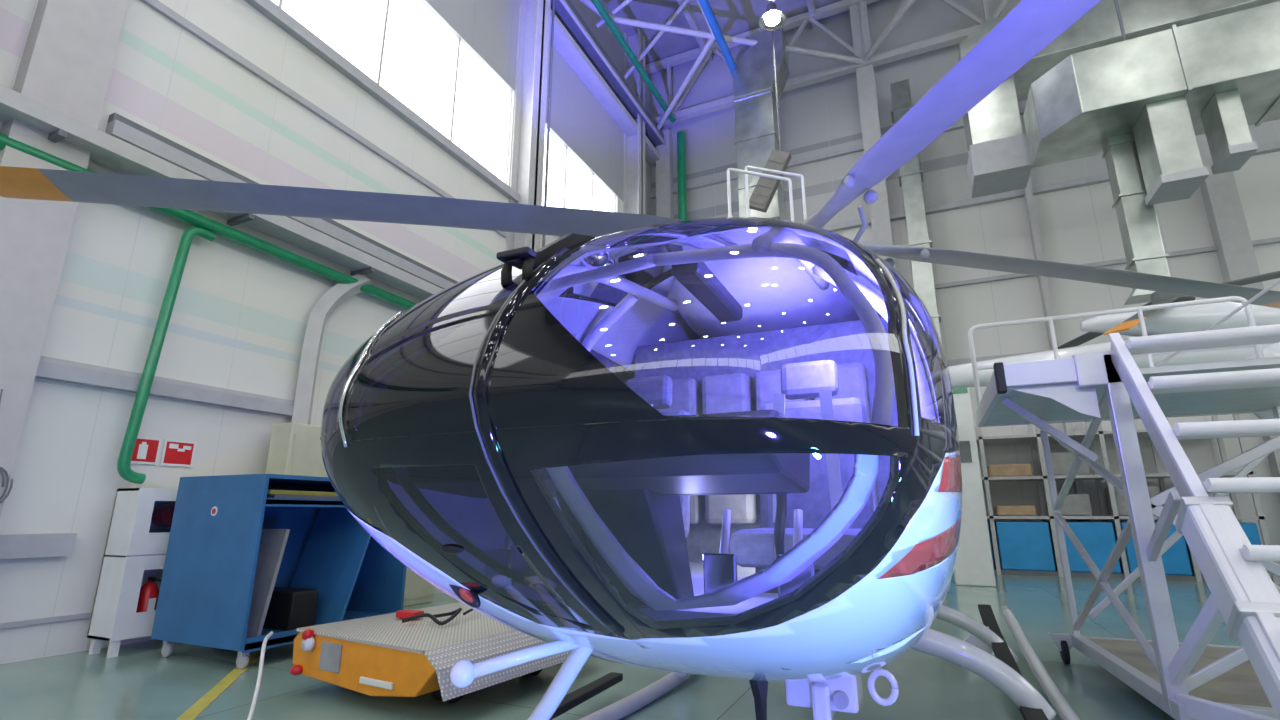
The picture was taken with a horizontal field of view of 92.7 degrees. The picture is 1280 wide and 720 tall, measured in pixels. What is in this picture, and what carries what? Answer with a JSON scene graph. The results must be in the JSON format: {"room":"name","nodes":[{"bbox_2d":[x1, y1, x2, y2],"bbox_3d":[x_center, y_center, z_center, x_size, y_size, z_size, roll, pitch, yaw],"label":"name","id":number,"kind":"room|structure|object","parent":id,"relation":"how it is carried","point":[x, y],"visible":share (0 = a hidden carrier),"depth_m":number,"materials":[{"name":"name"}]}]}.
{"room":"aircraft hangar","nodes":[
{"label":"aircraft hangar","id":0,"kind":"room"},
{"bbox_2d":[0,0,650,663],"bbox_3d":[-6.024,-5.518,6.525,0.300,16.400,30.000,-6,-16,24],"label":"wall","id":1,"kind":"structure","parent":0,"point":[239,318],"depth_m":7.26,"materials":[{"name":"white metal"}]},
{"bbox_2d":[0,389,12,503],"bbox_3d":[-5.463,0.751,5.246,0.014,0.984,0.238,-6,-16,24],"label":"cable coil","id":2,"kind":"object","parent":1,"relation":"hanging from","point":[2,468],"visible":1,"depth_m":5.23,"materials":[{"name":"paint"}]},
{"bbox_2d":[0,533,76,558],"bbox_3d":[-8.716,-0.078,-1.409,0.120,0.200,16.200,-6,-16,24],"label":"trim","id":3,"kind":"structure","parent":1,"relation":"attached to","point":[12,546],"depth_m":5.46,"materials":[{"name":"paint"}]},
{"bbox_2d":[0,612,91,628],"bbox_3d":[-5.869,2.104,4.523,0.040,0.040,30.000,-6,-16,24],"label":"trim","id":4,"kind":"structure","parent":1,"relation":"attached to","point":[84,615],"depth_m":5.52,"materials":[{"name":"paint"}]},
{"bbox_2d":[0,0,128,516],"bbox_3d":[-5.658,-5.476,6.693,0.220,16.400,0.580,-6,-16,24],"label":"column","id":5,"kind":"structure","parent":1,"relation":"attached to","point":[66,64],"depth_m":5.68,"materials":[{"name":"white paint"}]},
{"bbox_2d":[131,436,161,464],"bbox_3d":[-5.182,0.940,6.365,0.014,0.280,0.320,-6,-16,24],"label":"fire sign","id":6,"kind":"object","parent":1,"relation":"attached to","point":[147,449],"visible":0.82,"depth_m":6.39,"materials":[{"name":"red plastic"}]},
{"bbox_2d":[35,356,293,415],"bbox_3d":[-8.298,-1.377,-0.143,0.120,0.140,18.200,-6,-16,24],"label":"trim","id":7,"kind":"structure","parent":1,"relation":"attached to","point":[45,370],"depth_m":6.49,"materials":[{"name":"paint"}]},
{"bbox_2d":[160,439,196,466],"bbox_3d":[-5.036,1.018,6.673,0.014,0.280,0.320,-6,-16,24],"label":"fire sign","id":8,"kind":"object","parent":1,"relation":"attached to","point":[181,453],"visible":1,"depth_m":6.66,"materials":[{"name":"red plastic"}]},
{"bbox_2d":[0,133,415,309],"bbox_3d":[-7.330,-2.810,2.145,0.150,0.146,22.200,-6,-16,24],"label":"pipe","id":9,"kind":"object","parent":1,"relation":"attached to","point":[187,216],"visible":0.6,"depth_m":7.37,"materials":[{"name":"metal"}]},
{"bbox_2d":[117,227,215,483],"bbox_3d":[-5.048,-0.135,6.536,0.104,2.868,0.474,-6,-16,24],"label":"pipe","id":10,"kind":"object","parent":9,"relation":"attached to","point":[124,469],"visible":1,"depth_m":6.37,"materials":[{"name":"metal"}]},
{"bbox_2d":[0,84,443,299],"bbox_3d":[-5.822,-2.306,5.276,0.420,0.220,15.400,-6,-16,24],"label":"cable tray","id":11,"kind":"object","parent":1,"relation":"attached to","point":[110,151],"visible":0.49,"depth_m":6.48,"materials":[{"name":"paint"}]},
{"bbox_2d":[105,113,457,288],"bbox_3d":[-4.112,-1.662,9.269,0.160,0.170,6.650,-6,-16,24],"label":"trim","id":12,"kind":"structure","parent":1,"relation":"attached to","point":[120,130],"depth_m":7.30,"materials":[{"name":"paint"}]},
{"bbox_2d":[140,0,506,237],"bbox_3d":[-7.452,-5.074,2.776,0.050,0.100,22.400,-6,-16,24],"label":"trim","id":13,"kind":"structure","parent":1,"relation":"attached to","point":[156,5],"depth_m":8.26,"materials":[{"name":"paint"}]},
{"bbox_2d":[292,274,369,424],"bbox_3d":[-4.246,0.930,8.164,0.260,4.703,0.911,-6,-16,24],"label":"pipe","id":14,"kind":"object","parent":1,"relation":"attached to","point":[334,297],"depth_m":8.10,"materials":[{"name":"metal"}]},
{"bbox_2d":[271,0,511,183],"bbox_3d":[-6.122,-6.482,6.486,0.150,2.450,15.460,-6,-16,24],"label":"window","id":15,"kind":"structure","parent":1,"relation":"in","point":[402,46],"depth_m":11.06,"materials":[{"name":"glass"}]},
{"bbox_2d":[244,0,561,236],"bbox_3d":[-5.833,-5.161,6.344,0.120,0.180,30.000,-6,-16,24],"label":"trim","id":16,"kind":"structure","parent":1,"relation":"attached to","point":[268,8],"depth_m":9.63,"materials":[{"name":"paint"}]},
{"bbox_2d":[506,0,550,250],"bbox_3d":[-2.442,-3.843,13.145,0.500,16.400,0.500,-6,-16,24],"label":"column","id":17,"kind":"structure","parent":1,"relation":"attached to","point":[529,118],"depth_m":13.48,"materials":[{"name":"metal"}]},
{"bbox_2d":[542,127,615,211],"bbox_3d":[-1.645,-4.094,15.924,0.150,2.450,4.190,-6,-16,24],"label":"window","id":18,"kind":"structure","parent":1,"relation":"in","point":[570,184],"depth_m":15.66,"materials":[{"name":"glass"}]},
{"bbox_2d":[579,0,601,16],"bbox_3d":[-1.686,-9.268,15.350,0.160,0.160,2.435,-13,-19,42],"label":"trim","id":19,"kind":"structure","parent":1,"relation":"attached to","point":[588,3],"depth_m":15.72,"materials":[{"name":"paint"}]},
{"bbox_2d":[549,8,659,166],"bbox_3d":[-0.877,-7.453,17.630,0.450,0.200,7.000,-6,-16,24],"label":"trim","id":20,"kind":"structure","parent":1,"relation":"attached to","point":[563,42],"depth_m":16.75,"materials":[{"name":"paint"}]},
{"bbox_2d":[550,0,665,147],"bbox_3d":[-3.316,-9.404,12.468,0.600,0.350,19.000,-6,-16,24],"label":"trim","id":21,"kind":"structure","parent":1,"relation":"attached to","point":[562,14],"depth_m":16.88,"materials":[{"name":"paint"}]},
{"bbox_2d":[623,28,644,214],"bbox_3d":[-0.165,-2.628,17.945,0.500,16.400,0.500,-6,-16,24],"label":"trim","id":22,"kind":"structure","parent":1,"relation":"attached to","point":[634,146],"depth_m":18.83,"materials":[{"name":"paint"}]},
{"bbox_2d":[623,0,689,79],"bbox_3d":[0.704,-9.600,17.707,3.191,2.692,0.120,-8,-16,29],"label":"trim","id":23,"kind":"structure","parent":1,"relation":"attached to","point":[685,2],"depth_m":17.75,"materials":[{"name":"paint"}]},
{"bbox_2d":[645,0,1008,125],"bbox_3d":[10.457,-10.147,16.340,22.641,2.410,0.240,-6,-16,24],"label":"roof truss","id":24,"kind":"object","parent":1,"relation":"attached to","point":[956,37],"depth_m":18.46,"materials":[{"name":"metal"}]},
{"bbox_2d":[863,0,915,62],"bbox_3d":[7.361,-9.667,13.771,0.160,0.160,8.360,3,-15,-12],"label":"trim","id":25,"kind":"structure","parent":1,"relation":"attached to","point":[909,3],"depth_m":16.50,"materials":[{"name":"paint"}]},
{"bbox_2d":[0,573,1279,719],"bbox_3d":[4.190,1.430,0.148,22.800,0.200,30.400,-6,-16,24],"label":"floor","id":26,"kind":"structure","parent":0,"point":[139,683],"depth_m":4.61,"materials":[{"name":"green concrete"}]},
{"bbox_2d":[87,488,177,657],"bbox_3d":[-4.744,2.076,6.165,0.400,1.500,0.980,-6,-16,24],"label":"cabinet","id":27,"kind":"object","parent":26,"relation":"on","point":[141,520],"visible":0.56,"depth_m":5.77,"materials":[{"name":"white metal"}]},
{"bbox_2d":[136,577,161,612],"bbox_3d":[-4.743,2.351,5.896,0.164,0.490,0.189,-6,-16,24],"label":"fire extinguisher","id":28,"kind":"object","parent":27,"relation":"in","point":[149,592],"visible":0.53,"depth_m":5.85,"materials":[{"name":"red metal"}]},
{"bbox_2d":[176,648,268,719],"bbox_3d":[-3.365,2.600,5.189,0.100,0.004,4.200,5,-15,-19],"label":"floor marking","id":29,"kind":"object","parent":26,"relation":"on","point":[211,695],"depth_m":4.44,"materials":[{"name":"yellow paint"}]},
{"bbox_2d":[247,631,272,719],"bbox_3d":[-2.325,1.906,3.363,0.270,0.470,1.783,2,-14,-7],"label":"power cord","id":30,"kind":"object","parent":26,"relation":"on","point":[259,677],"visible":1,"depth_m":3.85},
{"bbox_2d":[151,474,406,668],"bbox_3d":[-3.491,2.031,6.196,1.260,1.599,1.759,-6,-16,24],"label":"cabinet","id":31,"kind":"object","parent":26,"relation":"on","point":[206,591],"visible":0.68,"depth_m":5.62,"materials":[{"name":"blue metal"}]},
{"bbox_2d":[246,529,289,637],"bbox_3d":[-3.598,2.025,5.612,0.700,0.914,0.181,-6,-16,24],"label":"board","id":32,"kind":"object","parent":31,"relation":"on","point":[272,541],"visible":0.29,"depth_m":5.52,"materials":[{"name":"grey metal"}]},
{"bbox_2d":[263,587,318,630],"bbox_3d":[-3.413,2.383,5.876,0.550,0.338,0.280,-6,-16,24],"label":"case","id":33,"kind":"object","parent":31,"relation":"on","point":[290,608],"visible":0.69,"depth_m":5.73,"materials":[{"name":"black plastic"}]},
{"bbox_2d":[267,494,339,499],"bbox_3d":[-3.429,1.411,6.209,0.850,0.049,1.200,-6,-16,24],"label":"flat tray","id":34,"kind":"object","parent":31,"relation":"on","point":[283,496],"visible":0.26,"depth_m":5.75,"materials":[{"name":"paint"}]},
{"bbox_2d":[267,490,337,495],"bbox_3d":[-3.184,1.312,6.004,0.080,0.039,1.000,-6,-16,24],"label":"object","id":35,"kind":"object","parent":34,"relation":"on","point":[290,492],"visible":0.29,"depth_m":5.82,"materials":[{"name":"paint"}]},
{"bbox_2d":[267,499,341,504],"bbox_3d":[-3.476,1.488,6.331,1.230,0.040,1.680,-6,-16,24],"label":"shelf","id":36,"kind":"object","parent":31,"relation":"attached to","point":[269,501],"depth_m":5.65,"materials":[{"name":"metal"}]},
{"bbox_2d":[246,610,382,648],"bbox_3d":[-3.476,2.627,6.042,1.230,0.050,1.680,-6,-16,24],"label":"shelf","id":37,"kind":"object","parent":31,"relation":"attached to","point":[277,640],"depth_m":5.43,"materials":[{"name":"metal"}]},
{"bbox_2d":[265,422,433,606],"bbox_3d":[-3.747,2.171,8.211,0.415,2.320,2.600,-6,-16,24],"label":"tall cabinet","id":38,"kind":"object","parent":26,"relation":"on","point":[294,448],"visible":0.25,"depth_m":7.37,"materials":[{"name":"beige metal"}]},
{"bbox_2d":[290,602,569,703],"bbox_3d":[-1.416,2.270,4.802,1.609,0.455,1.890,-8,-16,29],"label":"tug","id":39,"kind":"object","parent":26,"relation":"on","point":[379,655],"visible":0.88,"depth_m":4.18,"materials":[{"name":"orange paint"}]},
{"bbox_2d":[290,665,302,675],"bbox_3d":[-2.460,2.221,4.377,0.100,0.070,0.080,-8,-16,29],"label":"lamp","id":40,"kind":"object","parent":39,"relation":"attached to","point":[295,670],"depth_m":4.35,"materials":[{"name":"red plastic"}]},
{"bbox_2d":[396,609,423,618],"bbox_3d":[-1.849,2.044,4.913,0.200,0.053,0.120,-6,-16,24],"label":"control unit","id":41,"kind":"object","parent":39,"relation":"on","point":[406,613],"visible":0.76,"depth_m":4.88,"materials":[{"name":"red plastic"}]},
{"bbox_2d":[402,608,472,624],"bbox_3d":[-1.400,1.942,4.794,0.808,0.193,0.435,0,-14,0],"label":"cable","id":42,"kind":"object","parent":39,"relation":"on","point":[455,613],"visible":0.65,"depth_m":4.68,"materials":[{"name":"black rubber"}]},
{"bbox_2d":[0,0,1279,719],"bbox_3d":[2.072,0.669,6.008,8.640,4.150,11.261,-9,-17,32],"label":"helicopter","id":43,"kind":"object","parent":26,"relation":"on","point":[725,447],"visible":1,"depth_m":1.62,"materials":[{"name":"white paint"}]},
{"bbox_2d":[441,546,463,553],"bbox_3d":[-0.452,0.456,1.474,0.070,0.024,0.024,-6,-15,23],"label":"vent","id":44,"kind":"object","parent":43,"relation":"attached to","point":[444,549],"depth_m":1.46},
{"bbox_2d":[449,584,480,607],"bbox_3d":[-0.483,0.629,1.671,0.118,0.087,0.040,-5,-15,20],"label":"landing light","id":45,"kind":"object","parent":43,"relation":"attached to","point":[470,595],"depth_m":1.64,"materials":[{"name":"red glass"}]},
{"bbox_2d":[677,131,686,219],"bbox_3d":[1.349,-0.954,18.449,0.273,13.400,0.280,-6,-16,24],"label":"pipe","id":46,"kind":"object","parent":26,"relation":"on","point":[681,147],"visible":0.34,"depth_m":19.59,"materials":[{"name":"metal"}]},
{"bbox_2d":[733,27,789,219],"bbox_3d":[3.397,-2.120,15.672,1.450,14.300,0.860,-6,-16,24],"label":"air duct","id":47,"kind":"object","parent":26,"relation":"on","point":[756,123],"visible":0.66,"depth_m":16.55,"materials":[{"name":"metal"}]},
{"bbox_2d":[698,0,735,76],"bbox_3d":[1.796,-8.668,15.477,0.220,0.214,8.900,-6,-16,24],"label":"pipe","id":48,"kind":"object","parent":47,"relation":"attached to","point":[705,5],"visible":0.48,"depth_m":15.88,"materials":[{"name":"blue metal"}]},
{"bbox_2d":[609,15,862,63],"bbox_3d":[2.824,-8.858,16.968,7.500,0.160,0.160,3,-15,-12],"label":"trim","id":49,"kind":"structure","parent":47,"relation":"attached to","point":[619,20],"depth_m":16.80,"materials":[{"name":"paint"}]},
{"bbox_2d":[657,35,714,130],"bbox_3d":[1.247,-8.195,18.570,0.160,0.659,4.264,6,-15,-21],"label":"trim","id":50,"kind":"structure","parent":49,"relation":"attached to","point":[708,44],"depth_m":18.17,"materials":[{"name":"paint"}]},
{"bbox_2d":[591,0,675,122],"bbox_3d":[-2.736,-9.879,11.916,0.180,0.176,18.300,-6,-16,24],"label":"pipe","id":51,"kind":"object","parent":50,"relation":"attached to","point":[597,3],"visible":1,"depth_m":17.06,"materials":[{"name":"green metal"}]},
{"bbox_2d":[727,166,806,221],"bbox_3d":[1.796,0.071,7.958,0.842,6.266,1.194,-6,-16,24],"label":"ladder","id":52,"kind":"object","parent":26,"relation":"on","point":[746,172],"visible":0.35,"depth_m":8.24,"materials":[{"name":"metal"}]},
{"bbox_2d":[953,388,995,586],"bbox_3d":[6.159,2.315,11.695,0.640,3.750,0.620,-6,-16,24],"label":"pillar","id":53,"kind":"structure","parent":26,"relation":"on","point":[974,562],"depth_m":11.24,"materials":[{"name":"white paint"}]},
{"bbox_2d":[953,566,1272,581],"bbox_3d":[9.423,4.501,12.897,5.650,0.100,1.000,-6,-16,24],"label":"trim","id":54,"kind":"structure","parent":26,"relation":"on","point":[1121,575],"depth_m":12.54,"materials":[{"name":"paint"}]},
{"bbox_2d":[987,522,993,566],"bbox_3d":[7.405,4.192,13.916,0.980,1.000,0.930,-6,-16,24],"label":"storage bin","id":55,"kind":"object","parent":54,"relation":"on","point":[987,522],"visible":0.1,"depth_m":13.33,"materials":[{"name":"blue plastic"}]},
{"bbox_2d":[994,521,1055,570],"bbox_3d":[8.422,4.077,13.463,0.980,1.000,0.930,-6,-16,24],"label":"storage bin","id":56,"kind":"object","parent":54,"relation":"on","point":[1022,545],"visible":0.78,"depth_m":13.06,"materials":[{"name":"blue plastic"}]},
{"bbox_2d":[1049,522,1120,572],"bbox_3d":[9.440,3.962,13.009,0.980,1.000,0.930,-6,-16,24],"label":"storage bin","id":57,"kind":"object","parent":54,"relation":"on","point":[1098,539],"visible":0.54,"depth_m":12.59,"materials":[{"name":"blue plastic"}]},
{"bbox_2d":[1112,522,1191,575],"bbox_3d":[10.457,3.847,12.555,0.980,1.000,0.930,-6,-16,24],"label":"storage bin","id":58,"kind":"object","parent":54,"relation":"on","point":[1175,560],"visible":0.4,"depth_m":12.02,"materials":[{"name":"blue plastic"}]},
{"bbox_2d":[1185,522,1267,575],"bbox_3d":[11.475,3.733,12.101,0.980,1.000,0.930,-6,-16,24],"label":"storage bin","id":59,"kind":"object","parent":54,"relation":"on","point":[1250,529],"visible":0.16,"depth_m":11.63,"materials":[{"name":"blue plastic"}]},
{"bbox_2d":[948,271,1279,418],"bbox_3d":[8.520,0.894,7.595,5.002,4.517,8.477,12,-18,-39],"label":"helicopter","id":60,"kind":"object","parent":26,"relation":"on","point":[1193,318],"visible":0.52,"depth_m":7.87,"materials":[{"name":"white paint"}]},
{"bbox_2d":[968,278,1279,719],"bbox_3d":[3.592,0.457,3.789,2.353,3.471,3.900,-6,-16,24],"label":"platform","id":61,"kind":"structure","parent":26,"relation":"on","point":[1193,678],"depth_m":3.63,"materials":[{"name":"metal"}]},
{"bbox_2d":[975,414,1279,584],"bbox_3d":[9.444,2.946,13.275,5.680,3.300,1.030,-6,-16,24],"label":"storage rack","id":62,"kind":"object","parent":26,"relation":"on","point":[1100,434],"visible":0.38,"depth_m":13.09,"materials":[{"name":"metal"}]},
{"bbox_2d":[987,464,1032,476],"bbox_3d":[8.357,2.523,13.847,0.850,0.280,0.600,-6,-16,24],"label":"parcel","id":63,"kind":"object","parent":62,"relation":"on","point":[1002,470],"visible":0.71,"depth_m":13.59,"materials":[{"name":"brown cardboard"}]},
{"bbox_2d":[994,506,1035,515],"bbox_3d":[8.357,3.366,13.633,0.750,0.220,0.600,-6,-16,24],"label":"parcel","id":64,"kind":"object","parent":62,"relation":"on","point":[998,510],"visible":1,"depth_m":13.38,"materials":[{"name":"brown cardboard"}]},
{"bbox_2d":[976,429,1149,443],"bbox_3d":[9.442,1.704,13.585,5.680,0.060,1.020,-6,-16,24],"label":"shelf","id":65,"kind":"object","parent":62,"relation":"attached to","point":[1032,438],"depth_m":13.52,"materials":[{"name":"metal"}]},
{"bbox_2d":[1051,452,1090,475],"bbox_3d":[9.334,2.306,13.438,0.800,0.500,0.600,-6,-16,24],"label":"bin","id":66,"kind":"object","parent":62,"relation":"on","point":[1062,462],"visible":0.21,"depth_m":13.19,"materials":[{"name":"grey plastic"}]},
{"bbox_2d":[1058,494,1091,515],"bbox_3d":[9.311,3.147,13.236,0.650,0.450,0.600,-6,-16,24],"label":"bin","id":67,"kind":"object","parent":62,"relation":"on","point":[1074,504],"visible":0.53,"depth_m":12.95,"materials":[{"name":"grey plastic"}]},
{"bbox_2d":[981,472,1250,481],"bbox_3d":[9.442,2.577,13.364,5.680,0.060,1.020,-6,-16,24],"label":"shelf","id":68,"kind":"object","parent":62,"relation":"attached to","point":[1160,476],"depth_m":13.14,"materials":[{"name":"metal"}]},
{"bbox_2d":[987,516,1263,519],"bbox_3d":[9.442,3.391,13.158,5.680,0.060,1.020,-6,-16,24],"label":"shelf","id":69,"kind":"object","parent":62,"relation":"attached to","point":[988,517],"depth_m":12.75,"materials":[{"name":"metal"}]},
{"bbox_2d":[1105,486,1162,515],"bbox_3d":[10.334,2.959,12.799,0.800,0.600,0.600,-6,-16,24],"label":"parcel","id":70,"kind":"object","parent":62,"relation":"on","point":[1153,490],"visible":0.43,"depth_m":12.64,"materials":[{"name":"grey cardboard"}]},
{"bbox_2d":[604,0,881,73],"bbox_3d":[4.190,-14.663,4.220,22.800,0.200,30.400,-6,-16,24],"label":"ceiling","id":71,"kind":"structure","parent":0,"point":[734,17],"depth_m":19.17,"materials":[{"name":"metal"}]},
{"bbox_2d":[542,0,554,246],"bbox_3d":[-2.057,-6.014,13.942,0.060,11.800,0.060,-6,-16,24],"label":"trim","id":72,"kind":"structure","parent":71,"relation":"hanging from","point":[553,3],"depth_m":13.83,"materials":[{"name":"paint"}]},
{"bbox_2d":[596,0,631,27],"bbox_3d":[1.017,-10.350,15.761,4.852,2.408,0.120,-6,-16,24],"label":"trim","id":73,"kind":"structure","parent":71,"relation":"hanging from","point":[624,3],"depth_m":16.25,"materials":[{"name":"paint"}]},
{"bbox_2d":[749,1,791,212],"bbox_3d":[3.132,-7.510,15.617,1.101,8.076,0.220,-6,-16,24],"label":"hoist","id":74,"kind":"object","parent":71,"relation":"hanging from","point":[764,191],"visible":0.87,"depth_m":14.75,"materials":[{"name":"beige paint"}]},
{"bbox_2d":[758,1,786,30],"bbox_3d":[3.221,-9.932,15.291,0.680,3.540,0.680,-6,-16,24],"label":"lamp","id":75,"kind":"object","parent":71,"relation":"hanging from","point":[773,19],"visible":1,"depth_m":14.84,"materials":[{"name":"silver metal"}]},
{"bbox_2d":[765,15,779,25],"bbox_3d":[3.221,-8.246,14.864,0.340,0.060,0.340,-6,-16,24],"label":"diffuser","id":76,"kind":"object","parent":75,"relation":"attached to","point":[770,20],"depth_m":14.83,"materials":[{"name":"white"}]},
{"bbox_2d":[958,0,1279,197],"bbox_3d":[10.656,-8.173,12.340,7.960,8.400,1.300,-6,-16,24],"label":"air duct","id":77,"kind":"object","parent":71,"relation":"hanging from","point":[999,159],"visible":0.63,"depth_m":12.37,"materials":[{"name":"metal"}]},
{"bbox_2d":[1023,0,1279,304],"bbox_3d":[11.196,-7.075,10.114,8.600,11.620,1.680,-6,-16,24],"label":"air duct","id":78,"kind":"object","parent":71,"relation":"hanging from","point":[1142,103],"visible":0.92,"depth_m":10.04,"materials":[{"name":"metal"}]},
{"bbox_2d":[651,0,1279,578],"bbox_3d":[10.482,-3.290,15.331,22.700,16.400,0.300,-6,-16,24],"label":"wall","id":79,"kind":"structure","parent":0,"point":[1079,225],"depth_m":15.76,"materials":[{"name":"white metal"}]},
{"bbox_2d":[656,128,673,218],"bbox_3d":[0.818,-1.020,19.002,0.500,13.800,0.300,-6,-16,24],"label":"trim","id":80,"kind":"structure","parent":79,"relation":"attached to","point":[664,166],"depth_m":20.12,"materials":[{"name":"paint"}]},
{"bbox_2d":[677,0,712,61],"bbox_3d":[-3.889,-13.587,7.554,0.180,0.250,30.000,-6,-16,24],"label":"trim","id":81,"kind":"structure","parent":79,"relation":"attached to","point":[688,14],"depth_m":19.15,"materials":[{"name":"paint"}]},
{"bbox_2d":[806,0,817,28],"bbox_3d":[-0.709,-13.946,6.136,0.180,0.250,30.000,-6,-16,24],"label":"trim","id":82,"kind":"structure","parent":79,"relation":"attached to","point":[810,3],"depth_m":18.56,"materials":[{"name":"paint"}]},
{"bbox_2d":[650,107,1024,198],"bbox_3d":[10.531,-6.609,15.910,22.400,0.120,0.120,-6,-16,24],"label":"trim","id":83,"kind":"structure","parent":79,"relation":"attached to","point":[960,125],"depth_m":18.30,"materials":[{"name":"paint"}]},
{"bbox_2d":[849,2,895,269],"bbox_3d":[6.636,-2.964,16.619,0.480,16.400,0.500,-6,-16,24],"label":"trim","id":84,"kind":"structure","parent":79,"relation":"attached to","point":[869,115],"depth_m":17.38,"materials":[{"name":"paint"}]},
{"bbox_2d":[890,79,941,341],"bbox_3d":[7.347,-2.997,16.100,0.600,9.590,0.825,-6,-16,24],"label":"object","id":85,"kind":"object","parent":79,"relation":"attached to","point":[910,178],"visible":0.48,"depth_m":15.96,"materials":[{"name":"paint"}]},
{"bbox_2d":[947,351,1041,365],"bbox_3d":[10.535,-0.223,14.303,22.400,0.150,0.100,-6,-16,24],"label":"trim","id":86,"kind":"structure","parent":79,"relation":"attached to","point":[953,362],"depth_m":15.21,"materials":[{"name":"paint"}]},
{"bbox_2d":[822,141,1279,231],"bbox_3d":[10.525,-4.359,15.326,22.400,0.170,0.150,-6,-16,24],"label":"trim","id":87,"kind":"structure","parent":79,"relation":"attached to","point":[1273,146],"depth_m":15.76,"materials":[{"name":"paint"}]},
{"bbox_2d":[1024,176,1089,521],"bbox_3d":[9.857,-2.040,14.971,0.140,13.800,0.300,-6,-16,24],"label":"trim","id":88,"kind":"structure","parent":79,"relation":"attached to","point":[1078,485],"depth_m":14.86,"materials":[{"name":"paint"}]},
{"bbox_2d":[987,437,1149,443],"bbox_3d":[10.535,1.716,13.812,22.400,0.150,0.100,-6,-16,24],"label":"trim","id":89,"kind":"structure","parent":79,"relation":"attached to","point":[1138,437],"depth_m":14.42,"materials":[{"name":"paint"}]},
{"bbox_2d":[913,237,1279,288],"bbox_3d":[10.535,-2.235,14.812,22.400,0.100,0.100,-6,-16,24],"label":"trim","id":90,"kind":"structure","parent":79,"relation":"attached to","point":[1276,239],"depth_m":14.53,"materials":[{"name":"paint"}]},
{"bbox_2d":[1196,134,1279,503],"bbox_3d":[13.146,-2.411,13.504,0.500,13.800,0.300,-6,-16,24],"label":"trim","id":91,"kind":"structure","parent":79,"relation":"attached to","point":[1225,213],"depth_m":13.54,"materials":[{"name":"paint"}]},
{"bbox_3d":[7.531,-11.707,10.175,22.641,2.410,0.240,-6,-16,24],"label":"trim","id":92,"kind":"structure","parent":0,"visible":0},
{"bbox_2d":[697,0,712,34],"bbox_3d":[0.941,-10.352,15.344,0.160,2.242,4.118,-9,-17,32],"label":"trim","id":93,"kind":"structure","parent":92,"relation":"attached to","point":[697,0],"depth_m":16.43,"materials":[{"name":"paint"}]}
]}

